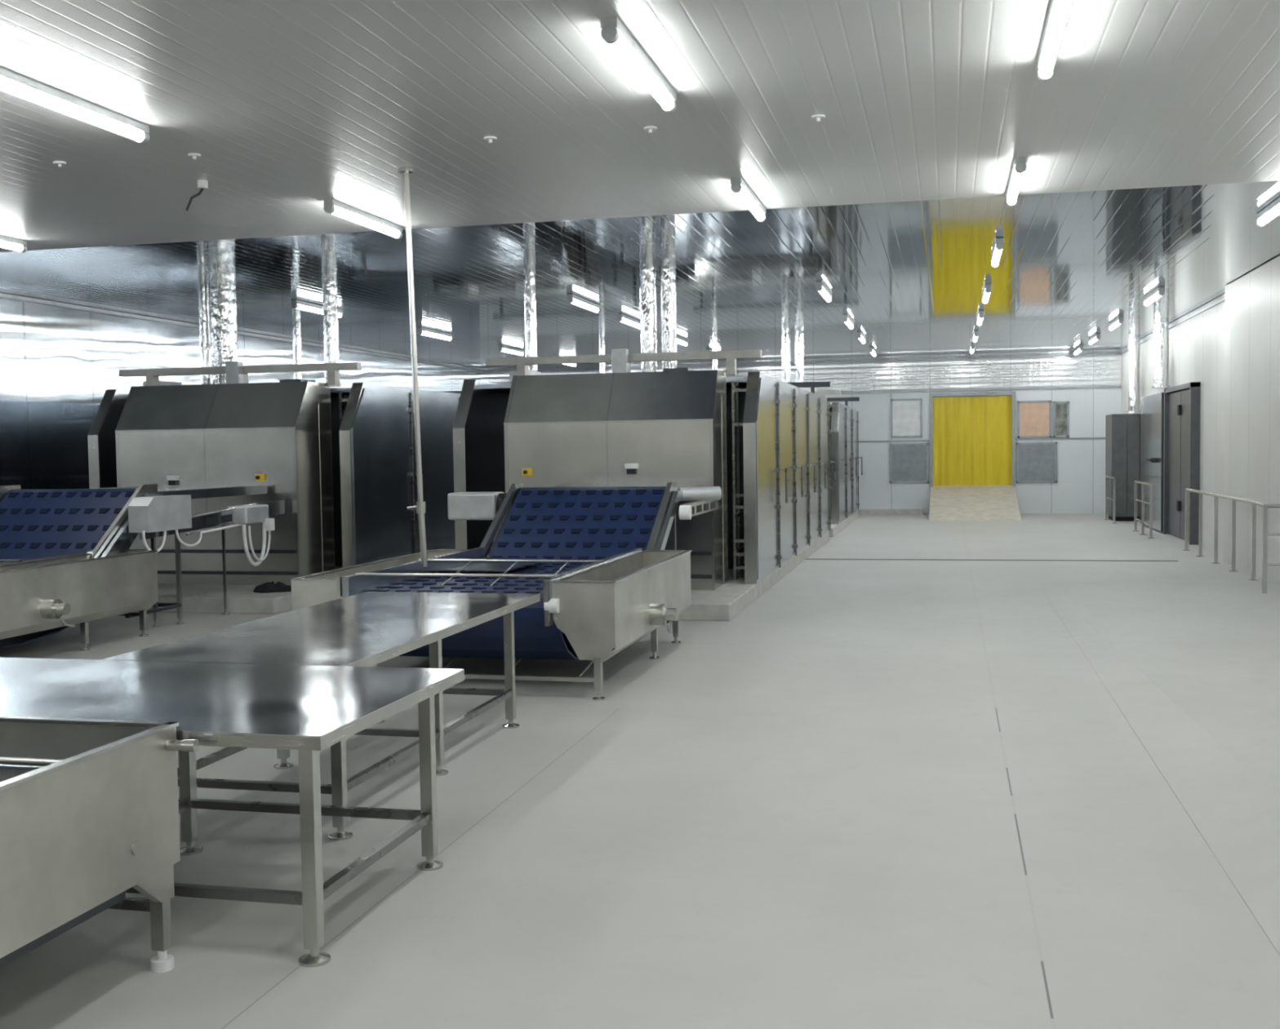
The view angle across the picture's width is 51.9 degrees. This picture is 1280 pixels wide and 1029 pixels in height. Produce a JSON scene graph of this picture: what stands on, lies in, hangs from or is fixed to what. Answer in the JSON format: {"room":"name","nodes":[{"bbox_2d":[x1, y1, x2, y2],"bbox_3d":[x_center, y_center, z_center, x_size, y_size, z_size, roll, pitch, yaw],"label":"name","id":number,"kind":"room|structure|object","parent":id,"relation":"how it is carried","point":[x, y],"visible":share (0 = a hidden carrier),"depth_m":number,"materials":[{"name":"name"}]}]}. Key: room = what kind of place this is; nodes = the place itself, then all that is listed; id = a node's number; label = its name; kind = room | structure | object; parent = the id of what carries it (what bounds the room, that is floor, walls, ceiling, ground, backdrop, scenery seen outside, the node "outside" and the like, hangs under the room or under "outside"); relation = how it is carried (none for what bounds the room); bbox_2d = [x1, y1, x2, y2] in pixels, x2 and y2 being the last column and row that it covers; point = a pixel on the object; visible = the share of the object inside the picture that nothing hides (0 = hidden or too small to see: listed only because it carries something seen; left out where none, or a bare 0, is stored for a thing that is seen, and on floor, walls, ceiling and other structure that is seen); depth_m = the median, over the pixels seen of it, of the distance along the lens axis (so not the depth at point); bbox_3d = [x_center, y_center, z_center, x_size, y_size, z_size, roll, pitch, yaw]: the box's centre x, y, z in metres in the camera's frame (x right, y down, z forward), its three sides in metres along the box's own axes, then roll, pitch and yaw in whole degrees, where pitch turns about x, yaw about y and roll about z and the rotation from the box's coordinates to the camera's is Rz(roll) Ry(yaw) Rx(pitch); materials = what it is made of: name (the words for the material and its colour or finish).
{"room":"industrial hall","nodes":[
{"label":"industrial hall","id":0,"kind":"room"},
{"bbox_2d":[0,293,480,489],"bbox_3d":[-9.074,-0.890,15.858,0.300,3.950,41.400,0,3,13],"label":"wall","id":1,"kind":"structure","parent":0,"point":[58,365],"depth_m":19.11,"materials":[{"name":"metal"}]},
{"bbox_2d":[0,293,481,371],"bbox_3d":[-8.937,-2.827,15.722,0.040,0.048,40.800,0,3,13],"label":"trim","id":2,"kind":"structure","parent":1,"relation":"attached to","point":[2,295],"depth_m":21.34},
{"bbox_2d":[0,513,1279,1028],"bbox_3d":[-0.768,1.159,14.023,17.300,0.200,41.400,0,3,13],"label":"floor","id":3,"kind":"structure","parent":0,"point":[870,794],"depth_m":5.75,"materials":[{"name":"concrete"}]},
{"bbox_2d":[0,715,199,973],"bbox_3d":[-2.948,1.214,3.273,2.276,0.832,3.096,0,3,13],"label":"trough","id":4,"kind":"object","parent":3,"relation":"on","point":[89,808],"visible":1,"depth_m":4.15,"materials":[{"name":"metal"}]},
{"bbox_2d":[0,484,284,651],"bbox_3d":[-5.765,0.448,13.067,2.650,1.460,5.820,0,3,13],"label":"conveyor","id":5,"kind":"object","parent":3,"relation":"on","point":[66,559],"visible":1,"depth_m":12.83,"materials":[{"name":"metal"}]},
{"bbox_2d":[0,657,464,968],"bbox_3d":[-2.129,1.113,5.377,2.495,0.800,1.350,0,3,13],"label":"work table","id":6,"kind":"object","parent":3,"relation":"on","point":[308,710],"visible":0.75,"depth_m":5.18,"materials":[{"name":"metal"}]},
{"bbox_2d":[136,566,342,613],"bbox_3d":[-4.530,0.711,20.331,3.760,0.170,11.400,0,3,13],"label":"concrete plinth","id":7,"kind":"object","parent":3,"relation":"on","point":[196,598],"visible":0.25,"depth_m":14.60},
{"bbox_2d":[253,581,291,593],"bbox_3d":[-4.227,0.827,15.110,0.494,0.114,0.371,1,4,37],"label":"crumpled cloth","id":8,"kind":"object","parent":3,"relation":"on","point":[266,588],"visible":0.95,"depth_m":15.02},
{"bbox_2d":[87,361,461,586],"bbox_3d":[-4.365,-0.780,20.868,3.956,2.750,10.236,0,3,13],"label":"machine","id":9,"kind":"object","parent":3,"relation":"on","point":[341,462],"visible":0.62,"depth_m":16.20,"materials":[{"name":"metal"}]},
{"bbox_2d":[198,290,211,384],"bbox_3d":[-5.863,-2.343,17.702,0.160,1.328,0.160,0,3,13],"label":"duct","id":10,"kind":"object","parent":9,"relation":"attached to","point":[203,299],"visible":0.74,"depth_m":17.65,"materials":[{"name":"silver metal"}]},
{"bbox_2d":[208,288,238,384],"bbox_3d":[-5.581,-2.343,17.636,0.420,1.328,0.420,0,3,13],"label":"duct","id":11,"kind":"object","parent":9,"relation":"attached to","point":[223,305],"visible":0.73,"depth_m":17.49,"materials":[{"name":"silver metal"}]},
{"bbox_2d":[115,381,334,586],"bbox_3d":[-5.159,-0.394,16.366,2.426,2.454,0.980,0,3,13],"label":"hood","id":12,"kind":"object","parent":9,"relation":"attached to","point":[231,433],"depth_m":15.95,"materials":[{"name":"metal"}]},
{"bbox_2d":[322,284,342,386],"bbox_3d":[-4.062,-2.348,17.280,0.235,1.328,0.235,0,3,13],"label":"duct","id":13,"kind":"object","parent":9,"relation":"attached to","point":[330,300],"visible":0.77,"depth_m":17.20,"materials":[{"name":"silver metal"}]},
{"bbox_2d":[102,591,540,840],"bbox_3d":[-1.585,1.001,7.447,1.230,0.800,2.905,0,3,13],"label":"work table","id":14,"kind":"object","parent":3,"relation":"on","point":[368,628],"visible":0.63,"depth_m":7.03,"materials":[{"name":"metal"}]},
{"bbox_2d":[290,481,721,701],"bbox_3d":[-0.810,0.453,12.036,2.970,1.410,5.570,0,3,13],"label":"conveyor","id":15,"kind":"object","parent":3,"relation":"on","point":[597,559],"visible":0.85,"depth_m":10.76,"materials":[{"name":"metal"}]},
{"bbox_2d":[453,348,835,590],"bbox_3d":[0.532,-0.794,19.721,3.956,2.750,10.236,0,3,13],"label":"machine","id":16,"kind":"object","parent":3,"relation":"on","point":[764,440],"visible":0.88,"depth_m":15.13,"materials":[{"name":"metal"}]},
{"bbox_2d":[524,275,537,371],"bbox_3d":[-1.384,-2.355,16.653,0.185,1.328,0.185,0,3,13],"label":"duct","id":17,"kind":"object","parent":16,"relation":"attached to","point":[530,281],"visible":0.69,"depth_m":16.59,"materials":[{"name":"silver metal"}]},
{"bbox_2d":[503,369,728,590],"bbox_3d":[-0.261,-0.408,15.219,2.426,2.454,0.980,0,3,13],"label":"hood","id":18,"kind":"object","parent":16,"relation":"attached to","point":[620,428],"depth_m":14.80,"materials":[{"name":"metal"}]},
{"bbox_2d":[639,269,657,372],"bbox_3d":[0.105,-2.359,16.304,0.247,1.328,0.247,0,3,13],"label":"duct","id":19,"kind":"object","parent":16,"relation":"attached to","point":[648,319],"visible":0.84,"depth_m":16.22,"materials":[{"name":"silver metal"}]},
{"bbox_2d":[661,268,677,371],"bbox_3d":[0.358,-2.360,16.244,0.222,1.328,0.222,0,3,13],"label":"duct","id":20,"kind":"object","parent":16,"relation":"attached to","point":[668,276],"visible":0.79,"depth_m":16.17,"materials":[{"name":"silver metal"}]},
{"bbox_2d":[679,531,829,621],"bbox_3d":[0.367,0.698,19.183,3.760,0.170,11.400,0,3,13],"label":"concrete plinth","id":21,"kind":"object","parent":3,"relation":"on","point":[723,603],"visible":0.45,"depth_m":14.33,"materials":[{"name":"concrete"}]},
{"bbox_2d":[808,390,862,524],"bbox_3d":[2.753,-1.303,29.206,3.956,2.750,6.446,0,3,13],"label":"machine","id":22,"kind":"object","parent":3,"relation":"on","point":[844,421],"visible":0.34,"depth_m":28.07,"materials":[{"name":"metal"}]},
{"bbox_2d":[712,339,717,369],"bbox_3d":[1.535,-2.910,26.841,0.124,1.328,0.124,0,3,13],"label":"duct","id":23,"kind":"object","parent":22,"relation":"attached to","point":[714,341],"visible":0.33,"depth_m":26.78,"materials":[{"name":"silver metal"}]},
{"bbox_2d":[781,337,791,382],"bbox_3d":[2.947,-2.914,26.510,0.222,1.328,0.222,0,3,13],"label":"duct","id":24,"kind":"object","parent":22,"relation":"attached to","point":[785,341],"visible":0.66,"depth_m":26.43,"materials":[{"name":"silver metal"}]},
{"bbox_2d":[794,336,804,389],"bbox_3d":[3.210,-2.915,26.449,0.222,1.328,0.222,0,3,13],"label":"duct","id":25,"kind":"object","parent":22,"relation":"attached to","point":[799,344],"visible":0.58,"depth_m":26.37,"materials":[{"name":"silver metal"}]},
{"bbox_2d":[828,510,857,537],"bbox_3d":[2.701,0.162,29.150,3.760,0.170,7.300,0,3,13],"label":"concrete plinth","id":26,"kind":"object","parent":3,"relation":"on","point":[835,528],"visible":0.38,"depth_m":27.08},
{"bbox_2d":[857,509,923,515],"bbox_3d":[6.110,-0.061,33.096,2.000,0.120,0.449,0,3,13],"label":"concrete ledge","id":27,"kind":"object","parent":3,"relation":"on","point":[860,512],"visible":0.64,"depth_m":32.86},
{"bbox_2d":[928,485,1021,521],"bbox_3d":[7.935,-0.280,31.243,2.040,0.690,3.199,0,3,13],"label":"ramp","id":28,"kind":"object","parent":3,"relation":"on","point":[947,504],"visible":1,"depth_m":31.25,"materials":[{"name":"concrete"}]},
{"bbox_2d":[805,559,1177,561],"bbox_3d":[5.165,0.683,19.715,5.440,0.006,0.100,0,3,13],"label":"floor drain","id":29,"kind":"object","parent":3,"relation":"on","point":[806,559],"visible":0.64,"depth_m":19.63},
{"bbox_2d":[1104,475,1116,524],"bbox_3d":[10.285,-0.340,28.736,0.120,0.993,1.520,0,3,13],"label":"guard rail","id":30,"kind":"object","parent":3,"relation":"on","point":[1106,477],"visible":1,"depth_m":28.47,"materials":[{"name":"metal"}]},
{"bbox_2d":[1105,413,1140,521],"bbox_3d":[10.757,-1.054,29.291,0.590,2.350,1.230,0,3,13],"label":"tall cabinet","id":31,"kind":"object","parent":3,"relation":"on","point":[1122,431],"visible":0.88,"depth_m":28.71,"materials":[{"name":"grey metal"}]},
{"bbox_2d":[1133,480,1154,538],"bbox_3d":[9.394,-0.115,24.534,0.120,0.993,2.120,0,3,13],"label":"guard rail","id":32,"kind":"object","parent":3,"relation":"on","point":[1143,483],"visible":1,"depth_m":24.51,"materials":[{"name":"metal"}]},
{"bbox_2d":[1182,488,1258,581],"bbox_3d":[8.162,0.200,18.617,0.120,0.993,4.820,0,3,13],"label":"guard rail","id":33,"kind":"object","parent":3,"relation":"on","point":[1201,493],"visible":0.95,"depth_m":18.57,"materials":[{"name":"metal"}]},
{"bbox_2d":[0,0,1279,369],"bbox_3d":[-0.975,-3.029,13.847,17.000,0.312,41.400,0,3,13],"label":"ceiling","id":34,"kind":"structure","parent":0,"point":[287,107],"depth_m":10.25,"materials":[{"name":"white"}]},
{"bbox_2d":[0,235,26,253],"bbox_3d":[-6.410,-2.675,12.567,0.090,0.124,1.500,0,3,13],"label":"tube light","id":35,"kind":"object","parent":34,"relation":"attached to","point":[8,242],"visible":1,"depth_m":13.10,"materials":[{"name":"white"}]},
{"bbox_2d":[0,240,22,251],"bbox_3d":[-6.409,-2.654,12.568,0.072,0.072,1.400,0,3,13],"label":"diffuser","id":36,"kind":"object","parent":35,"relation":"attached to","point":[11,245],"depth_m":13.10,"materials":[{"name":"white"}]},
{"bbox_2d":[0,66,149,144],"bbox_3d":[-3.471,-2.488,8.012,0.090,0.124,1.500,0,3,13],"label":"tube light","id":37,"kind":"object","parent":34,"relation":"attached to","point":[12,82],"visible":1,"depth_m":7.97,"materials":[{"name":"white"}]},
{"bbox_2d":[185,179,208,210],"bbox_3d":[-3.556,-2.554,10.517,0.208,0.228,0.080,0,3,13],"label":"box","id":38,"kind":"object","parent":34,"relation":"hanging from","point":[202,184],"visible":1,"depth_m":10.49,"materials":[{"name":"white plastic"}]},
{"bbox_2d":[292,326,302,378],"bbox_3d":[-5.952,-2.600,22.851,0.173,1.328,0.173,0,3,13],"label":"duct","id":39,"kind":"object","parent":34,"relation":"hanging from","point":[296,331],"visible":0.56,"depth_m":22.78,"materials":[{"name":"silver metal"}]},
{"bbox_2d":[290,299,323,314],"bbox_3d":[-4.878,-3.021,19.108,0.090,0.131,0.979,0,3,13],"label":"tube light","id":40,"kind":"object","parent":34,"relation":"attached to","point":[305,306],"depth_m":19.11,"materials":[{"name":"white"}]},
{"bbox_2d":[297,304,341,317],"bbox_3d":[-4.782,-3.028,19.520,0.072,0.072,1.400,0,3,13],"label":"diffuser","id":41,"kind":"object","parent":40,"relation":"attached to","point":[317,308],"depth_m":19.32,"materials":[{"name":"white"}]},
{"bbox_2d":[323,199,402,239],"bbox_3d":[-2.521,-2.706,12.066,0.090,0.124,1.500,0,3,13],"label":"tube light","id":42,"kind":"object","parent":34,"relation":"attached to","point":[333,206],"visible":1,"depth_m":11.92,"materials":[{"name":"white"}]},
{"bbox_2d":[332,206,399,237],"bbox_3d":[-2.521,-2.686,12.068,0.072,0.072,1.400,0,3,13],"label":"diffuser","id":43,"kind":"object","parent":42,"relation":"attached to","point":[350,213],"depth_m":12.03,"materials":[{"name":"white"}]},
{"bbox_2d":[398,167,427,567],"bbox_3d":[-1.765,-1.132,10.226,0.165,3.087,0.120,0,3,13],"label":"pipe","id":44,"kind":"object","parent":34,"relation":"hanging from","point":[420,506],"visible":1,"depth_m":10.21,"materials":[{"name":"metal"}]},
{"bbox_2d":[417,327,453,341],"bbox_3d":[-3.735,-3.288,23.992,0.090,0.124,1.500,0,3,13],"label":"tube light","id":45,"kind":"object","parent":34,"relation":"attached to","point":[420,331],"visible":1,"depth_m":23.86,"materials":[{"name":"white"}]},
{"bbox_2d":[422,331,451,340],"bbox_3d":[-3.734,-3.268,23.993,0.072,0.072,1.400,0,3,13],"label":"diffuser","id":46,"kind":"object","parent":45,"relation":"attached to","point":[439,335],"depth_m":24.06,"materials":[{"name":"white"}]},
{"bbox_2d":[497,345,524,355],"bbox_3d":[-2.756,-3.512,28.173,0.090,0.124,1.500,0,3,13],"label":"tube light","id":47,"kind":"object","parent":34,"relation":"attached to","point":[500,348],"visible":1,"depth_m":28.03,"materials":[{"name":"white"}]},
{"bbox_2d":[501,348,523,355],"bbox_3d":[-2.755,-3.492,28.174,0.072,0.072,1.400,0,3,13],"label":"diffuser","id":48,"kind":"object","parent":47,"relation":"attached to","point":[515,351],"depth_m":28.24,"materials":[{"name":"white"}]},
{"bbox_2d":[566,293,599,313],"bbox_3d":[-0.825,-3.095,19.310,0.090,0.124,1.500,0,3,13],"label":"tube light","id":49,"kind":"object","parent":34,"relation":"attached to","point":[571,299],"visible":1,"depth_m":19.15,"materials":[{"name":"white"}]},
{"bbox_2d":[571,298,598,312],"bbox_3d":[-0.825,-3.075,19.311,0.072,0.072,1.400,0,3,13],"label":"diffuser","id":50,"kind":"object","parent":49,"relation":"attached to","point":[583,303],"depth_m":19.32,"materials":[{"name":"white"}]},
{"bbox_2d":[599,342,605,373],"bbox_3d":[-0.782,-2.904,27.384,0.148,1.328,0.148,0,3,13],"label":"duct","id":51,"kind":"object","parent":34,"relation":"hanging from","point":[602,345],"visible":0.28,"depth_m":27.32,"materials":[{"name":"silver metal"}]},
{"bbox_2d":[617,314,640,328],"bbox_3d":[-0.165,-3.246,22.130,0.090,0.124,1.500,0,3,13],"label":"tube light","id":52,"kind":"object","parent":34,"relation":"attached to","point":[625,319],"visible":0.84,"depth_m":21.90,"materials":[{"name":"white"}]},
{"bbox_2d":[621,318,640,328],"bbox_3d":[-0.165,-3.226,22.131,0.072,0.072,1.400,0,3,13],"label":"diffuser","id":53,"kind":"object","parent":52,"relation":"attached to","point":[632,322],"depth_m":22.14,"materials":[{"name":"white"}]},
{"bbox_2d":[600,16,676,112],"bbox_3d":[0.012,-2.508,7.401,0.090,0.124,1.500,0,3,13],"label":"tube light","id":54,"kind":"object","parent":34,"relation":"attached to","point":[614,33],"visible":1,"depth_m":7.18,"materials":[{"name":"white"}]},
{"bbox_2d":[609,35,673,110],"bbox_3d":[0.012,-2.488,7.402,0.072,0.072,1.400,0,3,13],"label":"diffuser","id":55,"kind":"object","parent":54,"relation":"attached to","point":[624,46],"depth_m":7.33,"materials":[{"name":"white"}]},
{"bbox_2d":[644,125,657,133],"bbox_3d":[0.072,-2.626,8.975,0.090,0.035,0.090,0,3,13],"label":"sprinkler head","id":56,"kind":"object","parent":34,"relation":"attached to","point":[650,128],"visible":1,"depth_m":8.96},
{"bbox_2d":[675,335,688,346],"bbox_3d":[0.768,-3.460,26.117,0.090,0.124,1.500,0,3,13],"label":"tube light","id":57,"kind":"object","parent":34,"relation":"attached to","point":[680,340],"visible":0.54,"depth_m":26.30,"materials":[{"name":"white"}]},
{"bbox_2d":[676,339,687,346],"bbox_3d":[0.769,-3.440,26.118,0.072,0.072,1.400,0,3,13],"label":"diffuser","id":58,"kind":"object","parent":57,"relation":"attached to","point":[684,342],"depth_m":26.38,"materials":[{"name":"white"}]},
{"bbox_2d":[730,177,765,222],"bbox_3d":[0.950,-2.723,11.407,0.090,0.124,1.500,0,3,13],"label":"tube light","id":59,"kind":"object","parent":34,"relation":"attached to","point":[739,186],"visible":1,"depth_m":11.17,"materials":[{"name":"white"}]},
{"bbox_2d":[735,187,764,220],"bbox_3d":[0.950,-2.703,11.408,0.072,0.072,1.400,0,3,13],"label":"diffuser","id":60,"kind":"object","parent":59,"relation":"attached to","point":[746,195],"depth_m":11.38,"materials":[{"name":"white"}]},
{"bbox_2d":[811,114,825,121],"bbox_3d":[1.184,-2.629,8.725,0.090,0.035,0.090,0,3,13],"label":"sprinkler head","id":61,"kind":"object","parent":34,"relation":"attached to","point":[818,117],"visible":1,"depth_m":8.71},
{"bbox_2d":[815,281,831,302],"bbox_3d":[2.566,-3.094,18.311,0.090,0.124,1.500,0,3,13],"label":"tube light","id":62,"kind":"object","parent":34,"relation":"attached to","point":[820,287],"visible":1,"depth_m":18.02,"materials":[{"name":"white"}]},
{"bbox_2d":[818,288,831,302],"bbox_3d":[2.566,-3.074,18.312,0.072,0.072,1.400,0,3,13],"label":"diffuser","id":63,"kind":"object","parent":62,"relation":"attached to","point":[825,293],"depth_m":18.35,"materials":[{"name":"white"}]},
{"bbox_2d":[842,314,853,329],"bbox_3d":[3.613,-3.334,22.784,0.090,0.124,1.500,0,3,13],"label":"tube light","id":64,"kind":"object","parent":34,"relation":"attached to","point":[846,319],"visible":1,"depth_m":22.42,"materials":[{"name":"white"}]},
{"bbox_2d":[844,320,853,328],"bbox_3d":[3.614,-3.314,22.785,0.072,0.072,1.400,0,3,13],"label":"diffuser","id":65,"kind":"object","parent":64,"relation":"attached to","point":[850,323],"depth_m":22.85,"materials":[{"name":"white"}]},
{"bbox_2d":[856,332,866,343],"bbox_3d":[4.410,-3.517,26.187,0.090,0.124,1.500,0,3,13],"label":"tube light","id":66,"kind":"object","parent":34,"relation":"attached to","point":[860,335],"visible":1,"depth_m":25.79,"materials":[{"name":"white"}]},
{"bbox_2d":[976,311,984,326],"bbox_3d":[5.820,-3.351,22.472,0.090,0.124,1.500,0,3,13],"label":"tube light","id":67,"kind":"object","parent":34,"relation":"attached to","point":[980,314],"visible":1,"depth_m":21.96,"materials":[{"name":"white"}]},
{"bbox_2d":[982,284,991,304],"bbox_3d":[4.966,-3.155,18.825,0.090,0.124,1.500,0,3,13],"label":"tube light","id":68,"kind":"object","parent":34,"relation":"attached to","point":[987,290],"visible":1,"depth_m":18.42,"materials":[{"name":"white"}]},
{"bbox_2d":[982,292,990,303],"bbox_3d":[4.967,-3.135,18.826,0.072,0.072,1.400,0,3,13],"label":"diffuser","id":69,"kind":"object","parent":68,"relation":"attached to","point":[985,295],"depth_m":18.88,"materials":[{"name":"white"}]},
{"bbox_2d":[991,237,1004,267],"bbox_3d":[4.022,-2.938,14.790,0.090,0.124,1.500,0,3,13],"label":"tube light","id":70,"kind":"object","parent":34,"relation":"attached to","point":[998,246],"visible":1,"depth_m":14.42,"materials":[{"name":"white"}]},
{"bbox_2d":[991,248,1002,266],"bbox_3d":[4.022,-2.918,14.791,0.072,0.072,1.400,0,3,13],"label":"diffuser","id":71,"kind":"object","parent":70,"relation":"attached to","point":[996,254],"depth_m":14.84,"materials":[{"name":"white"}]},
{"bbox_2d":[1006,156,1026,206],"bbox_3d":[3.084,-2.723,10.784,0.090,0.124,1.500,0,3,13],"label":"tube light","id":72,"kind":"object","parent":34,"relation":"attached to","point":[1019,166],"visible":1,"depth_m":10.49,"materials":[{"name":"white"}]},
{"bbox_2d":[1007,170,1024,204],"bbox_3d":[3.084,-2.703,10.785,0.072,0.072,1.400,0,3,13],"label":"diffuser","id":73,"kind":"object","parent":72,"relation":"attached to","point":[1015,178],"depth_m":10.77,"materials":[{"name":"white"}]},
{"bbox_2d":[1036,0,1072,81],"bbox_3d":[2.155,-2.510,6.817,0.090,0.124,1.500,0,3,13],"label":"tube light","id":74,"kind":"object","parent":34,"relation":"attached to","point":[1059,10],"visible":1,"depth_m":6.83,"materials":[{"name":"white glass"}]},
{"bbox_2d":[1088,333,1100,345],"bbox_3d":[9.461,-3.650,27.362,0.090,0.124,1.500,0,3,13],"label":"tube light","id":75,"kind":"object","parent":34,"relation":"attached to","point":[1095,337],"visible":1,"depth_m":27.11,"materials":[{"name":"white"}]},
{"bbox_2d":[1108,316,1124,330],"bbox_3d":[8.642,-3.462,23.862,0.090,0.124,1.500,0,3,13],"label":"tube light","id":76,"kind":"object","parent":34,"relation":"attached to","point":[1119,320],"visible":1,"depth_m":23.55,"materials":[{"name":"white"}]},
{"bbox_2d":[1109,321,1119,330],"bbox_3d":[8.642,-3.442,23.863,0.072,0.072,1.400,0,3,13],"label":"diffuser","id":77,"kind":"object","parent":76,"relation":"attached to","point":[1113,325],"depth_m":23.92,"materials":[{"name":"white"}]},
{"bbox_2d":[1127,337,1140,413],"bbox_3d":[10.607,-2.975,28.210,0.272,1.600,0.272,0,3,13],"label":"duct","id":78,"kind":"object","parent":34,"relation":"attached to","point":[1134,344],"visible":0.98,"depth_m":28.12,"materials":[{"name":"silver metal"}]},
{"bbox_2d":[1142,287,1164,306],"bbox_3d":[7.617,-3.227,19.486,0.090,0.124,1.500,0,3,13],"label":"tube light","id":79,"kind":"object","parent":34,"relation":"attached to","point":[1156,294],"visible":1,"depth_m":19.25,"materials":[{"name":"white"}]},
{"bbox_2d":[1144,292,1159,305],"bbox_3d":[7.617,-3.207,19.488,0.072,0.072,1.400,0,3,13],"label":"diffuser","id":80,"kind":"object","parent":79,"relation":"attached to","point":[1153,296],"depth_m":19.48,"materials":[{"name":"white"}]},
{"bbox_2d":[1151,322,1170,388],"bbox_3d":[9.719,-2.966,24.511,0.321,1.220,0.321,0,3,13],"label":"duct","id":81,"kind":"object","parent":34,"relation":"hanging from","point":[1161,331],"visible":0.99,"depth_m":24.41,"materials":[{"name":"silver metal"}]},
{"bbox_2d":[1255,196,1279,226],"bbox_3d":[5.887,-2.830,12.097,0.090,0.124,1.500,0,3,13],"label":"tube light","id":82,"kind":"object","parent":34,"relation":"attached to","point":[1272,211],"visible":1,"depth_m":12.38,"materials":[{"name":"white"}]},
{"bbox_2d":[1257,204,1279,225],"bbox_3d":[5.887,-2.810,12.098,0.072,0.072,1.400,0,3,13],"label":"diffuser","id":83,"kind":"object","parent":82,"relation":"attached to","point":[1271,211],"depth_m":12.40,"materials":[{"name":"white"}]},
{"bbox_2d":[480,351,1121,514],"bbox_3d":[3.734,-1.986,33.935,17.000,3.950,0.300,0,3,13],"label":"wall","id":84,"kind":"structure","parent":0,"point":[1080,486],"depth_m":32.60,"materials":[{"name":"metal"}]},
{"bbox_2d":[480,351,1119,373],"bbox_3d":[3.667,-3.894,33.673,16.400,0.070,0.040,0,3,13],"label":"trim","id":85,"kind":"structure","parent":84,"relation":"attached to","point":[1091,353],"depth_m":33.20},
{"bbox_2d":[890,398,922,438],"bbox_3d":[6.698,-2.420,33.045,0.780,0.980,0.034,0,3,13],"label":"window","id":86,"kind":"structure","parent":84,"relation":"in","point":[906,415],"depth_m":33.04,"materials":[{"name":"glass"}]},
{"bbox_2d":[889,443,928,483],"bbox_3d":[6.777,-1.292,33.087,0.970,1.000,0.034,0,3,13],"label":"window","id":87,"kind":"structure","parent":84,"relation":"in","point":[908,462],"depth_m":33.08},
{"bbox_2d":[933,395,1012,486],"bbox_3d":[8.282,-1.833,32.764,1.910,2.230,0.018,0,3,13],"label":"curtain","id":88,"kind":"object","parent":84,"relation":"hanging from","point":[972,436],"visible":1,"depth_m":32.76,"materials":[{"name":"plastic"}]},
{"bbox_2d":[929,391,1015,488],"bbox_3d":[8.269,-1.855,32.710,2.070,2.360,0.070,0,3,13],"label":"trim","id":89,"kind":"structure","parent":84,"relation":"attached to","point":[986,393],"depth_m":32.62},
{"bbox_2d":[840,385,1121,394],"bbox_3d":[8.110,-3.093,32.681,7.300,0.060,0.030,0,3,13],"label":"trim","id":90,"kind":"structure","parent":84,"relation":"attached to","point":[1108,386],"depth_m":32.58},
{"bbox_2d":[858,437,1105,442],"bbox_3d":[8.227,-1.855,32.725,7.100,0.040,0.020,0,3,13],"label":"trim","id":91,"kind":"structure","parent":84,"relation":"attached to","point":[1064,437],"depth_m":32.41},
{"bbox_2d":[1017,400,1051,438],"bbox_3d":[9.707,-2.343,32.344,0.800,0.910,0.034,0,3,13],"label":"window","id":92,"kind":"structure","parent":84,"relation":"in","point":[1033,417],"depth_m":32.34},
{"bbox_2d":[1016,442,1057,483],"bbox_3d":[9.777,-1.280,32.385,0.970,1.000,0.034,0,3,13],"label":"window","id":93,"kind":"structure","parent":84,"relation":"in","point":[1036,462],"depth_m":32.38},
{"bbox_2d":[1053,401,1069,437],"bbox_3d":[10.321,-2.330,32.201,0.380,0.880,0.034,0,3,13],"label":"window","id":94,"kind":"structure","parent":84,"relation":"in","point":[1060,409],"depth_m":32.20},
{"bbox_2d":[1035,580,1279,956],"bbox_3d":[3.784,1.400,4.537,3.110,0.238,24.400,0,3,13],"label":"floor","id":95,"kind":"structure","parent":0,"point":[1193,668],"depth_m":8.88,"materials":[{"name":"concrete"}]},
{"bbox_2d":[1244,498,1279,593],"bbox_3d":[7.382,0.353,15.506,0.382,1.023,1.525,0,3,13],"label":"guard rail","id":96,"kind":"object","parent":95,"relation":"on","point":[1264,521],"visible":1,"depth_m":14.81,"materials":[{"name":"metal"}]},
{"bbox_2d":[1120,294,1225,554],"bbox_3d":[7.185,-0.936,12.049,0.300,3.950,41.400,0,3,13],"label":"wall","id":97,"kind":"structure","parent":0,"point":[1196,348],"depth_m":21.43,"materials":[{"name":"paint"}]},
{"bbox_2d":[1140,392,1164,532],"bbox_3d":[10.162,-1.059,26.180,0.250,2.630,2.750,0,3,13],"label":"door","id":98,"kind":"structure","parent":97,"relation":"in","point":[1152,406],"depth_m":25.74,"materials":[{"name":"metal"}]},
{"bbox_2d":[1120,295,1225,354],"bbox_3d":[10.104,-3.565,25.262,0.030,0.070,13.500,0,3,13],"label":"trim","id":99,"kind":"structure","parent":97,"relation":"attached to","point":[1222,299],"depth_m":22.65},
{"bbox_2d":[1163,382,1200,545],"bbox_3d":[9.618,-0.921,23.307,0.200,2.720,2.800,0,3,13],"label":"door","id":100,"kind":"structure","parent":97,"relation":"in","point":[1181,451],"depth_m":23.18,"materials":[{"name":"grey metal"}]},
{"bbox_2d":[1222,255,1279,585],"bbox_3d":[5.386,-0.577,5.547,0.240,3.938,27.300,0,3,13],"label":"wall","id":101,"kind":"structure","parent":0,"point":[1251,416],"depth_m":17.06,"materials":[{"name":"paint"}]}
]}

